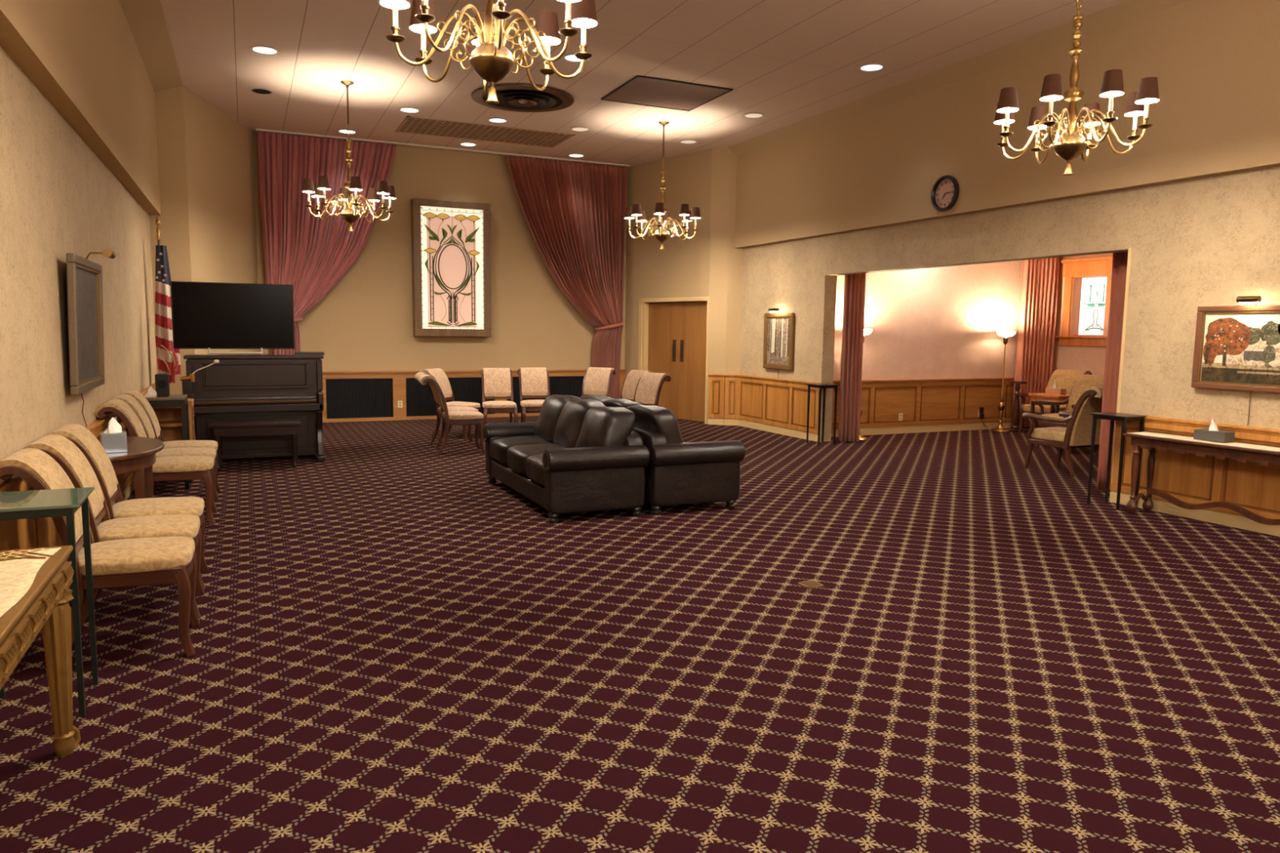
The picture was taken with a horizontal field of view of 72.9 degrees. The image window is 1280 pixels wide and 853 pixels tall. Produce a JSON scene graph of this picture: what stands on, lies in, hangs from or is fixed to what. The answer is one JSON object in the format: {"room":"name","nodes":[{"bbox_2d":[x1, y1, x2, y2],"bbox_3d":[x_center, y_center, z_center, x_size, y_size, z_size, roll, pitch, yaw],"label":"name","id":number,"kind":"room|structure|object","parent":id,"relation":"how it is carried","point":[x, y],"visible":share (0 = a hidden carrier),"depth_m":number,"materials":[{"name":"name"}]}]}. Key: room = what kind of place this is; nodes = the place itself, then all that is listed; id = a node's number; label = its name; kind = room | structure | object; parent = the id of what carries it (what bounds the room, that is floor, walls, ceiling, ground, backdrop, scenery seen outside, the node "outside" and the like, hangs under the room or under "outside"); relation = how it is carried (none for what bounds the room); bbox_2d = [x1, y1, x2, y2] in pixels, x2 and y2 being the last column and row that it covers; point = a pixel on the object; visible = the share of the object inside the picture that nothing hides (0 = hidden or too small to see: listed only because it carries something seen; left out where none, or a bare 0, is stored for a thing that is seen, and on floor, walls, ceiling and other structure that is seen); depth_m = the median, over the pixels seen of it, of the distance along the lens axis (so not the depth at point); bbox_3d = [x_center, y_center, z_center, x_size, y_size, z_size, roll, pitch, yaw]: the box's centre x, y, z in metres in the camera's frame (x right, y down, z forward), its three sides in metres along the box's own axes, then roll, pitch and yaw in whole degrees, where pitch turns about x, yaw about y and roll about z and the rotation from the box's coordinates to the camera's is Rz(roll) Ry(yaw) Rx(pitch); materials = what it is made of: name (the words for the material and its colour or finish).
{"room":"funeral home chapel","nodes":[
{"label":"funeral home chapel","id":0,"kind":"room"},
{"bbox_2d":[0,0,160,460],"bbox_3d":[-2.802,-1.120,3.620,0.245,4.450,15.700,-2,7,-24],"label":"wall","id":1,"kind":"structure","parent":0,"point":[79,175],"depth_m":5.39,"materials":[{"name":"paint"}]},
{"bbox_2d":[0,382,155,563],"bbox_3d":[-2.783,0.630,3.780,0.050,0.736,15.600,-2,7,-24],"label":"trim","id":2,"kind":"structure","parent":1,"relation":"attached to","point":[29,533],"depth_m":4.39,"materials":[{"name":"brown wood"}]},
{"bbox_2d":[66,248,115,395],"bbox_3d":[-3.621,-0.714,5.804,0.186,0.931,1.100,-1,6,-24],"label":"framed painting","id":3,"kind":"object","parent":1,"relation":"attached to","point":[84,276],"visible":1,"depth_m":5.71,"materials":[{"name":"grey wood"}]},
{"bbox_2d":[85,248,115,259],"bbox_3d":[-3.599,-1.135,5.764,0.171,0.084,0.200,-1,6,-24],"label":"picture light","id":4,"kind":"object","parent":3,"relation":"attached to","point":[108,253],"depth_m":5.73,"materials":[{"name":"gold metal"}]},
{"bbox_2d":[119,0,182,92],"bbox_3d":[-2.516,-3.279,3.474,0.305,0.120,15.660,-2,7,-24],"label":"trim","id":5,"kind":"structure","parent":1,"relation":"attached to","point":[145,19],"depth_m":8.76,"materials":[{"name":"paint"}]},
{"bbox_2d":[149,85,626,395],"bbox_3d":[-3.243,-2.216,13.352,7.510,4.450,2.590,-2,7,-24],"label":"wall","id":6,"kind":"structure","parent":0,"point":[211,225],"depth_m":14.07,"materials":[{"name":"paint"}]},
{"bbox_2d":[325,377,393,418],"bbox_3d":[-4.566,-0.461,14.131,1.036,0.641,0.036,-2,7,-24],"label":"air vent","id":7,"kind":"object","parent":6,"relation":"in","point":[345,397],"visible":1,"depth_m":14.12,"materials":[{"name":"metal"}]},
{"bbox_2d":[405,377,494,416],"bbox_3d":[-3.211,-0.512,14.742,1.504,0.641,0.036,-2,7,-24],"label":"air vent","id":8,"kind":"object","parent":6,"relation":"in","point":[420,402],"visible":0.56,"depth_m":14.62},
{"bbox_2d":[410,198,491,337],"bbox_3d":[-3.135,-2.614,14.443,1.280,2.220,0.200,-2,7,-24],"label":"stained glass panel","id":9,"kind":"object","parent":6,"relation":"attached to","point":[451,240],"visible":1,"depth_m":14.39,"materials":[{"name":"multicoloured glass"}]},
{"bbox_2d":[321,372,625,422],"bbox_3d":[-3.087,-0.534,14.792,6.160,0.790,0.050,-2,7,-24],"label":"trim","id":10,"kind":"structure","parent":6,"relation":"attached to","point":[398,380],"depth_m":14.36,"materials":[{"name":"brown wood"}]},
{"bbox_2d":[322,368,626,375],"bbox_3d":[-3.075,-0.926,14.732,6.160,0.062,0.085,-2,7,-24],"label":"trim","id":11,"kind":"structure","parent":6,"relation":"attached to","point":[556,371],"depth_m":14.38,"materials":[{"name":"brown wood"}]},
{"bbox_2d":[506,376,587,413],"bbox_3d":[-1.643,-0.572,15.448,1.504,0.641,0.036,-2,7,-24],"label":"air vent","id":12,"kind":"object","parent":6,"relation":"in","point":[558,385],"visible":0.38,"depth_m":15.52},
{"bbox_2d":[0,416,1279,852],"bbox_3d":[2.853,0.782,7.800,13.850,0.120,18.400,-2,7,-24],"label":"floor","id":13,"kind":"structure","parent":0,"point":[398,648],"depth_m":3.93,"materials":[{"name":"carpet"}]},
{"bbox_2d":[0,545,80,756],"bbox_3d":[-1.928,0.893,2.393,0.424,0.745,1.610,-2,7,-24],"label":"table","id":14,"kind":"object","parent":13,"relation":"on","point":[45,606],"visible":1,"depth_m":3.04,"materials":[{"name":"brown wood"}]},
{"bbox_2d":[0,547,61,617],"bbox_3d":[-1.912,0.521,2.313,0.375,0.009,1.570,-2,7,-24],"label":"table runner","id":15,"kind":"object","parent":14,"relation":"on","point":[19,569],"visible":1,"depth_m":2.79,"materials":[{"name":"beige fabric"}]},
{"bbox_2d":[0,487,98,716],"bbox_3d":[-2.426,0.710,3.471,0.400,0.855,0.400,-2,7,-24],"label":"side table","id":16,"kind":"object","parent":13,"relation":"on","point":[23,504],"visible":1,"depth_m":3.41,"materials":[{"name":"green glass"}]},
{"bbox_2d":[0,448,199,657],"bbox_3d":[-2.526,0.592,4.069,0.766,0.965,0.483,-2,7,-24],"label":"chair","id":17,"kind":"object","parent":13,"relation":"on","point":[166,560],"visible":0.77,"depth_m":3.97,"materials":[{"name":"fabric"}]},
{"bbox_2d":[22,434,204,618],"bbox_3d":[-2.756,0.532,4.576,0.766,0.965,0.483,-2,7,-24],"label":"chair","id":18,"kind":"object","parent":13,"relation":"on","point":[61,449],"visible":0.56,"depth_m":4.50,"materials":[{"name":"fabric"}]},
{"bbox_2d":[82,436,164,547],"bbox_3d":[-3.484,0.490,5.897,0.460,0.725,1.199,-2,7,-24],"label":"table","id":19,"kind":"object","parent":13,"relation":"on","point":[140,458],"visible":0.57,"depth_m":5.66,"materials":[{"name":"brown wood"}]},
{"bbox_2d":[99,417,127,453],"bbox_3d":[-3.386,0.052,5.570,0.140,0.222,0.140,-4,8,-34],"label":"tissue box","id":20,"kind":"object","parent":19,"relation":"on","point":[113,440],"visible":0.91,"depth_m":5.53,"materials":[{"name":"grey metal"}]},
{"bbox_2d":[46,423,208,590],"bbox_3d":[-2.983,0.473,5.074,0.766,0.965,0.483,-2,7,-24],"label":"chair","id":21,"kind":"object","parent":13,"relation":"on","point":[89,445],"visible":0.58,"depth_m":4.99,"materials":[{"name":"fabric"}]},
{"bbox_2d":[95,399,217,524],"bbox_3d":[-3.745,0.276,6.748,0.766,0.965,0.483,-2,7,-24],"label":"chair","id":22,"kind":"object","parent":13,"relation":"on","point":[184,468],"visible":0.68,"depth_m":6.64,"materials":[{"name":"fabric"}]},
{"bbox_2d":[110,394,218,511],"bbox_3d":[-3.959,0.221,7.219,0.766,0.965,0.483,-2,7,-24],"label":"chair","id":23,"kind":"object","parent":13,"relation":"on","point":[131,401],"visible":0.41,"depth_m":7.16,"materials":[{"name":"fabric"}]},
{"bbox_2d":[142,394,191,489],"bbox_3d":[-4.511,0.147,8.219,0.406,0.865,0.406,-2,7,-24],"label":"cart","id":24,"kind":"object","parent":13,"relation":"on","point":[172,401],"visible":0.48,"depth_m":8.07,"materials":[{"name":"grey wood"}]},
{"bbox_2d":[155,373,169,396],"bbox_3d":[-4.506,-0.389,8.176,0.110,0.210,0.126,-2,7,-24],"label":"speaker","id":25,"kind":"object","parent":24,"relation":"on","point":[162,381],"visible":1,"depth_m":8.13},
{"bbox_2d":[155,215,181,383],"bbox_3d":[-5.526,-1.032,10.071,0.302,2.770,0.280,-2,7,-24],"label":"flag","id":26,"kind":"object","parent":13,"relation":"on","point":[168,358],"visible":0.93,"depth_m":10.00,"materials":[{"name":"multicoloured fabric"}]},
{"bbox_2d":[119,390,220,498],"bbox_3d":[-4.173,0.165,7.689,0.766,0.965,0.483,-2,7,-24],"label":"chair","id":27,"kind":"object","parent":13,"relation":"on","point":[136,395],"visible":0.43,"depth_m":7.63,"materials":[{"name":"fabric"}]},
{"bbox_2d":[151,398,195,441],"bbox_3d":[-4.735,0.132,8.667,0.500,0.790,0.340,-2,7,-24],"label":"base cabinet","id":28,"kind":"object","parent":13,"relation":"on","point":[170,419],"visible":0.34,"depth_m":8.76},
{"bbox_2d":[158,420,193,426],"bbox_3d":[-4.733,-0.027,8.649,0.480,0.030,0.300,-2,7,-24],"label":"shelf","id":29,"kind":"object","parent":28,"relation":"attached to","point":[162,423],"depth_m":8.59,"materials":[{"name":"brown wood"}]},
{"bbox_2d":[183,354,325,462],"bbox_3d":[-4.362,-0.208,9.880,1.440,1.205,0.660,-2,7,-24],"label":"upright piano","id":30,"kind":"object","parent":13,"relation":"on","point":[239,387],"visible":0.69,"depth_m":9.80,"materials":[{"name":"brown wood"}]},
{"bbox_2d":[179,360,219,398],"bbox_3d":[-4.601,-0.110,9.070,0.402,1.183,0.190,-2,7,-24],"label":"microphone stand","id":31,"kind":"object","parent":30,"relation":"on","point":[187,388],"visible":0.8,"depth_m":8.96,"materials":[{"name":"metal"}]},
{"bbox_2d":[169,280,294,355],"bbox_3d":[-4.591,-1.216,9.811,1.250,0.806,0.262,-2,7,-24],"label":"television","id":32,"kind":"object","parent":30,"relation":"on","point":[209,316],"visible":1,"depth_m":9.77,"materials":[{"name":"black plastic"}]},
{"bbox_2d":[208,419,301,470],"bbox_3d":[-4.187,0.196,9.477,0.900,0.495,0.320,-2,7,-20],"label":"piano bench","id":33,"kind":"object","parent":13,"relation":"on","point":[283,427],"visible":0.91,"depth_m":9.38,"materials":[{"name":"brown wood"}]},
{"bbox_2d":[414,372,479,445],"bbox_3d":[-2.533,-0.230,11.395,0.766,0.965,0.483,-2,7,-24],"label":"chair","id":34,"kind":"object","parent":13,"relation":"on","point":[418,375],"visible":0.42,"depth_m":11.40,"materials":[{"name":"brown wood"}]},
{"bbox_2d":[419,368,482,440],"bbox_3d":[-2.670,-0.322,12.206,0.766,0.965,0.483,3,7,17],"label":"chair","id":35,"kind":"object","parent":13,"relation":"on","point":[438,374],"visible":0.47,"depth_m":12.19,"materials":[{"name":"fabric"}]},
{"bbox_2d":[417,373,485,454],"bbox_3d":[-2.350,-0.161,10.802,0.766,0.965,0.483,-2,7,-19],"label":"chair","id":36,"kind":"object","parent":13,"relation":"on","point":[452,417],"visible":0.99,"depth_m":10.66,"materials":[{"name":"brown wood"}]},
{"bbox_2d":[480,368,517,424],"bbox_3d":[-2.048,-0.350,12.528,0.483,0.965,0.766,-1,7,-14],"label":"chair","id":37,"kind":"object","parent":13,"relation":"on","point":[496,383],"visible":0.92,"depth_m":12.59,"materials":[{"name":"fabric"}]},
{"bbox_2d":[517,367,550,422],"bbox_3d":[-1.541,-0.373,12.790,0.483,0.965,0.766,-1,7,-14],"label":"chair","id":38,"kind":"object","parent":13,"relation":"on","point":[534,382],"visible":0.73,"depth_m":12.86,"materials":[{"name":"fabric"}]},
{"bbox_2d":[482,394,649,523],"bbox_3d":[-0.750,0.213,7.905,0.877,0.898,2.154,-2,7,-24],"label":"leather sofa","id":39,"kind":"object","parent":13,"relation":"on","point":[579,455],"visible":1,"depth_m":7.15,"materials":[{"name":"black leather"}]},
{"bbox_2d":[489,435,552,465],"bbox_3d":[-1.079,0.224,8.418,0.685,0.236,0.619,-2,7,-24],"label":"seat cushion","id":40,"kind":"object","parent":39,"relation":"on","point":[499,445],"depth_m":8.25,"materials":[{"name":"black leather"}]},
{"bbox_2d":[525,453,544,486],"bbox_3d":[-0.589,0.352,7.334,0.687,0.243,0.626,-2,7,-24],"label":"seat cushion","id":41,"kind":"object","parent":39,"relation":"on","point":[535,463],"depth_m":7.17,"materials":[{"name":"black leather"}]},
{"bbox_2d":[506,443,564,474],"bbox_3d":[-0.836,0.286,7.871,0.686,0.241,0.630,-2,7,-24],"label":"seat cushion","id":42,"kind":"object","parent":39,"relation":"on","point":[517,455],"depth_m":7.71,"materials":[{"name":"black leather"}]},
{"bbox_2d":[533,394,580,443],"bbox_3d":[-0.809,-0.071,8.517,0.381,0.462,0.651,-2,7,-24],"label":"cushion","id":43,"kind":"object","parent":39,"relation":"on","point":[544,428],"depth_m":8.36,"materials":[{"name":"black leather"}]},
{"bbox_2d":[553,399,605,448],"bbox_3d":[-0.557,-0.007,7.963,0.379,0.470,0.657,-2,7,-24],"label":"cushion","id":44,"kind":"object","parent":39,"relation":"on","point":[569,418],"depth_m":7.81,"materials":[{"name":"black leather"}]},
{"bbox_2d":[575,406,635,447],"bbox_3d":[-0.309,0.061,7.413,0.368,0.456,0.658,-2,7,-24],"label":"cushion","id":45,"kind":"object","parent":39,"relation":"on","point":[598,426],"depth_m":7.18,"materials":[{"name":"black leather"}]},
{"bbox_2d":[582,367,615,396],"bbox_3d":[-0.709,-0.397,13.095,0.483,0.965,0.766,3,7,20],"label":"chair","id":46,"kind":"object","parent":13,"relation":"on","point":[597,380],"visible":0.44,"depth_m":13.19,"materials":[{"name":"fabric"}]},
{"bbox_2d":[619,369,653,403],"bbox_3d":[-0.202,-0.317,12.440,0.766,0.965,0.483,-5,8,-41],"label":"chair","id":47,"kind":"object","parent":13,"relation":"on","point":[628,388],"visible":0.22,"depth_m":12.54,"materials":[{"name":"fabric"}]},
{"bbox_2d":[633,372,671,406],"bbox_3d":[0.007,-0.236,11.734,0.766,0.965,0.483,-6,9,-44],"label":"chair","id":48,"kind":"object","parent":13,"relation":"on","point":[648,388],"visible":0.4,"depth_m":11.77,"materials":[{"name":"fabric"}]},
{"bbox_2d":[579,395,745,515],"bbox_3d":[0.077,0.184,8.256,0.877,0.898,2.154,-2,7,-24],"label":"leather sofa","id":49,"kind":"object","parent":13,"relation":"on","point":[677,472],"visible":0.59,"depth_m":7.32,"materials":[{"name":"black leather"}]},
{"bbox_2d":[579,395,613,402],"bbox_3d":[-0.358,-0.084,8.701,0.368,0.456,0.658,-2,7,-24],"label":"cushion","id":50,"kind":"object","parent":49,"relation":"on","point":[601,398],"depth_m":8.58,"materials":[{"name":"black leather"}]},
{"bbox_2d":[602,398,641,408],"bbox_3d":[-0.110,-0.022,8.151,0.379,0.470,0.657,-2,7,-24],"label":"cushion","id":51,"kind":"object","parent":49,"relation":"on","point":[622,402],"depth_m":7.95,"materials":[{"name":"black leather"}]},
{"bbox_2d":[626,404,684,443],"bbox_3d":[0.142,0.044,7.597,0.381,0.462,0.651,-2,7,-24],"label":"cushion","id":52,"kind":"object","parent":49,"relation":"on","point":[652,422],"depth_m":7.32,"materials":[{"name":"black leather"}]},
{"bbox_2d":[805,383,839,445],"bbox_3d":[2.521,-0.173,12.022,0.330,0.830,0.330,-2,7,-24],"label":"plant stand","id":53,"kind":"object","parent":13,"relation":"on","point":[820,386],"visible":1,"depth_m":11.96,"materials":[{"name":"black metal"}]},
{"bbox_2d":[990,329,1015,431],"bbox_3d":[5.794,-0.729,13.822,0.300,1.615,0.300,-2,7,-24],"label":"floor lamp","id":54,"kind":"object","parent":13,"relation":"on","point":[1006,334],"visible":1,"depth_m":13.81,"materials":[{"name":"gold metal"}]},
{"bbox_2d":[1007,381,1029,431],"bbox_3d":[6.055,-0.328,13.933,0.440,0.800,0.280,-2,7,-24],"label":"pedestal stand","id":55,"kind":"object","parent":13,"relation":"on","point":[1015,415],"visible":0.88,"depth_m":13.89,"materials":[{"name":"brown wood"}]},
{"bbox_2d":[1028,392,1069,426],"bbox_3d":[5.985,-0.118,12.523,0.500,0.695,0.520,-2,7,-24],"label":"side table","id":56,"kind":"object","parent":13,"relation":"on","point":[1034,397],"visible":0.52,"depth_m":12.40,"materials":[{"name":"brown wood"}]},
{"bbox_2d":[1016,368,1092,434],"bbox_3d":[6.406,-0.364,13.376,0.918,1.011,0.676,-2,7,-26],"label":"armchair","id":57,"kind":"object","parent":13,"relation":"on","point":[1064,379],"visible":0.37,"depth_m":13.40,"materials":[{"name":"fabric"}]},
{"bbox_2d":[1022,386,1103,476],"bbox_3d":[4.904,0.025,9.736,0.676,1.011,0.918,-2,7,-26],"label":"armchair","id":58,"kind":"object","parent":13,"relation":"on","point":[1077,433],"visible":0.8,"depth_m":9.55,"materials":[{"name":"fabric"}]},
{"bbox_2d":[1034,373,1103,453],"bbox_3d":[5.953,-0.189,11.765,0.918,1.011,0.676,-2,7,-22],"label":"armchair","id":59,"kind":"object","parent":13,"relation":"on","point":[1084,381],"visible":0.43,"depth_m":11.89,"materials":[{"name":"fabric"}]},
{"bbox_2d":[1087,412,1148,510],"bbox_3d":[4.328,0.307,7.890,0.305,0.840,0.360,-2,7,-24],"label":"plant stand","id":60,"kind":"object","parent":13,"relation":"on","point":[1112,416],"visible":0.97,"depth_m":7.83,"materials":[{"name":"black metal"}]},
{"bbox_2d":[1123,431,1279,524],"bbox_3d":[4.805,0.512,6.745,0.320,0.700,2.100,-2,7,-24],"label":"console table","id":61,"kind":"object","parent":13,"relation":"on","point":[1263,457],"visible":0.95,"depth_m":7.19,"materials":[{"name":"brown wood"}]},
{"bbox_2d":[1127,431,1279,451],"bbox_3d":[4.796,0.160,6.710,0.270,0.005,2.040,-2,7,-24],"label":"table runner","id":62,"kind":"object","parent":61,"relation":"on","point":[1145,433],"visible":0.94,"depth_m":6.98,"materials":[{"name":"beige fabric"}]},
{"bbox_2d":[1193,418,1235,443],"bbox_3d":[4.672,0.029,7.047,0.130,0.177,0.250,-2,7,-24],"label":"tissue box","id":63,"kind":"object","parent":62,"relation":"on","point":[1212,434],"visible":1,"depth_m":7.01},
{"bbox_2d":[160,0,1128,167],"bbox_3d":[0.541,-3.659,6.224,8.650,0.100,18.400,-2,7,-24],"label":"ceiling","id":64,"kind":"structure","parent":0,"point":[788,62],"depth_m":9.38,"materials":[{"name":"paint"}]},
{"bbox_2d":[249,45,279,54],"bbox_3d":[-3.983,-3.993,9.198,0.294,0.011,0.294,-2,7,-24],"label":"recessed light","id":65,"kind":"object","parent":64,"relation":"in","point":[263,50],"visible":1,"depth_m":9.19,"materials":[{"name":"glass"}]},
{"bbox_2d":[302,80,395,231],"bbox_3d":[-3.519,-3.253,10.480,1.015,1.756,1.015,0,6,-4],"label":"chandelier","id":66,"kind":"object","parent":64,"relation":"hanging from","point":[350,215],"visible":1,"depth_m":10.45,"materials":[{"name":"gold metal"}]},
{"bbox_2d":[255,128,630,167],"bbox_3d":[-2.960,-4.532,14.175,6.080,0.025,0.060,-2,7,-24],"label":"track","id":67,"kind":"object","parent":64,"relation":"attached to","point":[256,130],"visible":1,"depth_m":14.00,"materials":[{"name":"metal"}]},
{"bbox_2d":[256,131,396,354],"bbox_3d":[-4.812,-2.244,13.556,2.041,4.421,0.400,-2,7,-20],"label":"curtain","id":68,"kind":"object","parent":67,"relation":"hanging from","point":[309,253],"visible":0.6,"depth_m":13.34,"materials":[{"name":"fabric"}]},
{"bbox_2d":[504,155,627,399],"bbox_3d":[-1.237,-2.380,15.165,2.245,4.421,0.399,-3,7,-28],"label":"curtain","id":69,"kind":"object","parent":67,"relation":"hanging from","point":[574,213],"visible":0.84,"depth_m":15.23,"materials":[{"name":"fabric"}]},
{"bbox_2d":[395,115,575,147],"bbox_3d":[-2.314,-4.395,12.982,2.470,0.013,1.050,-2,7,-24],"label":"ceiling vent","id":70,"kind":"object","parent":64,"relation":"in","point":[411,125],"visible":1,"depth_m":12.95,"materials":[{"name":"metal"}]},
{"bbox_2d":[379,0,597,104],"bbox_3d":[-0.744,-2.530,4.336,1.019,1.756,1.019,2,6,7],"label":"chandelier","id":71,"kind":"object","parent":64,"relation":"hanging from","point":[491,60],"visible":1,"depth_m":4.36,"materials":[{"name":"gold metal"}]},
{"bbox_2d":[471,84,573,112],"bbox_3d":[-1.480,-4.128,10.973,1.290,0.072,1.290,-2,7,-24],"label":"ceiling vent","id":72,"kind":"object","parent":64,"relation":"in","point":[523,98],"visible":0.93,"depth_m":10.91,"materials":[{"name":"brown metal"}]},
{"bbox_2d":[624,120,700,249],"bbox_3d":[0.325,-3.408,12.288,1.019,1.756,1.019,-1,7,-15],"label":"chandelier","id":73,"kind":"object","parent":64,"relation":"hanging from","point":[661,234],"visible":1,"depth_m":12.27,"materials":[{"name":"gold metal"}]},
{"bbox_2d":[600,75,733,111],"bbox_3d":[0.314,-4.106,10.720,1.260,0.017,1.140,-2,7,-24],"label":"ceiling panel","id":74,"kind":"object","parent":64,"relation":"attached to","point":[645,91],"visible":1,"depth_m":10.67,"materials":[{"name":"brown metal"}]},
{"bbox_2d":[993,0,1159,175],"bbox_3d":[3.085,-2.683,6.127,1.015,1.756,1.015,-2,7,-26],"label":"chandelier","id":75,"kind":"object","parent":64,"relation":"hanging from","point":[1071,144],"visible":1,"depth_m":6.12,"materials":[{"name":"gold metal"}]},
{"bbox_2d":[624,147,743,423],"bbox_3d":[0.877,-2.355,15.053,0.725,4.450,2.735,-4,8,-39],"label":"wall","id":76,"kind":"structure","parent":0,"point":[708,264],"depth_m":14.36,"materials":[{"name":"paint"}]},
{"bbox_2d":[638,296,708,423],"bbox_3d":[0.597,-1.174,15.032,0.160,2.100,1.795,-4,8,-39],"label":"trim","id":77,"kind":"structure","parent":76,"relation":"attached to","point":[643,317],"depth_m":15.52,"materials":[{"name":"beige paint"}]},
{"bbox_2d":[648,302,706,422],"bbox_3d":[0.658,-1.135,15.015,0.080,2.003,1.625,-4,8,-39],"label":"door","id":78,"kind":"structure","parent":76,"relation":"in","point":[677,331],"depth_m":14.96,"materials":[{"name":"brown wood"}]},
{"bbox_2d":[707,373,724,418],"bbox_3d":[1.262,-0.494,14.263,0.291,0.736,0.050,3,7,23],"label":"trim","id":79,"kind":"structure","parent":76,"relation":"attached to","point":[716,381],"depth_m":14.27,"materials":[{"name":"brown wood"}]},
{"bbox_2d":[724,374,738,418],"bbox_3d":[1.510,-0.483,14.198,0.272,0.736,0.050,1,6,5],"label":"trim","id":80,"kind":"structure","parent":76,"relation":"attached to","point":[731,381],"depth_m":14.20,"materials":[{"name":"brown wood"}]},
{"bbox_2d":[707,417,817,441],"bbox_3d":[1.969,0.026,13.410,0.359,0.110,2.566,-3,8,-33],"label":"baseboard","id":81,"kind":"structure","parent":76,"relation":"attached to","point":[788,432],"depth_m":13.51,"materials":[{"name":"beige paint"}]},
{"bbox_2d":[833,260,1022,380],"bbox_3d":[4.787,-1.395,13.661,4.960,2.950,0.120,-2,7,-24],"label":"wall","id":82,"kind":"structure","parent":0,"point":[939,322],"depth_m":13.51,"materials":[{"name":"paint"}]},
{"bbox_2d":[831,422,1011,436],"bbox_3d":[4.694,0.027,13.708,4.690,0.110,0.022,-2,7,-24],"label":"baseboard","id":83,"kind":"structure","parent":82,"relation":"attached to","point":[975,426],"depth_m":13.62,"materials":[{"name":"beige paint"}]},
{"bbox_2d":[831,377,1014,429],"bbox_3d":[4.705,-0.382,13.649,4.690,0.736,0.050,-2,7,-24],"label":"wainscoting","id":84,"kind":"structure","parent":82,"relation":"attached to","point":[921,402],"depth_m":13.59,"materials":[{"name":"brown wood"}]},
{"bbox_2d":[734,0,1279,441],"bbox_3d":[4.879,-1.406,7.028,0.320,4.450,15.600,-2,7,-24],"label":"wall","id":85,"kind":"structure","parent":0,"point":[1196,201],"depth_m":8.14,"materials":[{"name":"paint"}]},
{"bbox_2d":[762,307,794,370],"bbox_3d":[2.039,-1.320,13.038,0.146,0.911,0.760,-2,7,-24],"label":"framed painting","id":86,"kind":"object","parent":85,"relation":"attached to","point":[779,328],"visible":1,"depth_m":13.04,"materials":[{"name":"gold metal"}]},
{"bbox_2d":[737,374,821,434],"bbox_3d":[2.061,-0.366,13.210,0.050,0.736,2.230,-2,7,-24],"label":"trim","id":87,"kind":"structure","parent":85,"relation":"attached to","point":[780,402],"depth_m":13.13,"materials":[{"name":"brown wood"}]},
{"bbox_2d":[931,175,959,212],"bbox_3d":[3.417,-2.613,9.717,0.052,0.400,0.400,-2,7,-24],"label":"wall clock","id":88,"kind":"object","parent":85,"relation":"attached to","point":[945,191],"visible":1,"depth_m":9.71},
{"bbox_2d":[728,0,1191,155],"bbox_3d":[4.664,-3.550,6.788,0.120,0.140,15.800,-2,7,-24],"label":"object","id":89,"kind":"structure","parent":85,"relation":"attached to","point":[1128,11],"depth_m":9.21,"materials":[{"name":"paint"}]},
{"bbox_2d":[1111,248,1132,484],"bbox_3d":[4.443,-0.513,7.990,0.026,2.230,0.030,-2,7,-24],"label":"trim","id":90,"kind":"structure","parent":85,"relation":"attached to","point":[1129,259],"depth_m":7.95,"materials":[{"name":"beige paint"}]},
{"bbox_2d":[1109,490,1279,536],"bbox_3d":[6.214,1.117,4.153,0.022,0.110,8.760,-2,7,-24],"label":"baseboard","id":91,"kind":"structure","parent":85,"relation":"attached to","point":[1241,522],"depth_m":7.28,"materials":[{"name":"beige paint"}]},
{"bbox_2d":[1110,416,1279,519],"bbox_3d":[6.207,0.707,4.102,0.050,0.736,8.760,-2,7,-24],"label":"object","id":92,"kind":"structure","parent":85,"relation":"attached to","point":[1188,477],"depth_m":7.30,"materials":[{"name":"brown wood"}]},
{"bbox_2d":[1191,295,1279,393],"bbox_3d":[4.836,-0.656,6.886,0.146,0.751,0.900,-2,7,-24],"label":"framed painting","id":93,"kind":"object","parent":85,"relation":"attached to","point":[1237,348],"visible":1,"depth_m":7.00,"materials":[{"name":"multicoloured paper"}]},
{"bbox_2d":[1235,295,1261,305],"bbox_3d":[4.834,-0.988,6.846,0.131,0.084,0.160,-2,7,-24],"label":"picture light","id":94,"kind":"object","parent":93,"relation":"attached to","point":[1255,300],"depth_m":6.81,"materials":[{"name":"brown"}]},
{"bbox_2d":[1052,253,1112,375],"bbox_3d":[8.462,-1.096,11.402,0.260,2.950,7.300,-2,7,-24],"label":"wall","id":95,"kind":"structure","parent":0,"point":[1091,358],"depth_m":14.15,"materials":[{"name":"paint"}]},
{"bbox_2d":[1055,255,1112,346],"bbox_3d":[7.228,-1.726,13.916,0.280,1.930,1.080,-2,7,-24],"label":"window","id":96,"kind":"structure","parent":95,"relation":"in","point":[1089,308],"depth_m":14.02,"materials":[{"name":"brown wood"}]},
{"bbox_3d":[6.330,-2.500,10.267,5.060,0.100,7.300,-2,7,-24],"label":"ceiling","id":97,"kind":"structure","parent":0,"visible":0},
{"bbox_2d":[838,273,866,441],"bbox_3d":[2.973,-1.217,12.110,0.292,2.865,0.149,2,7,11],"label":"curtain","id":98,"kind":"object","parent":97,"relation":"hanging from","point":[854,302],"visible":0.85,"depth_m":12.10,"materials":[{"name":"fabric"}]},
{"bbox_2d":[1011,257,1059,427],"bbox_3d":[6.517,-1.413,14.257,0.748,2.865,0.139,-2,7,-22],"label":"curtain","id":99,"kind":"object","parent":97,"relation":"hanging from","point":[1039,277],"visible":0.73,"depth_m":14.19,"materials":[{"name":"fabric"}]},
{"bbox_2d":[1096,251,1128,493],"bbox_3d":[4.635,-0.775,8.357,0.134,2.865,0.367,-1,7,-11],"label":"curtain","id":100,"kind":"object","parent":97,"relation":"hanging from","point":[1119,266],"visible":0.41,"depth_m":8.42,"materials":[{"name":"fabric"}]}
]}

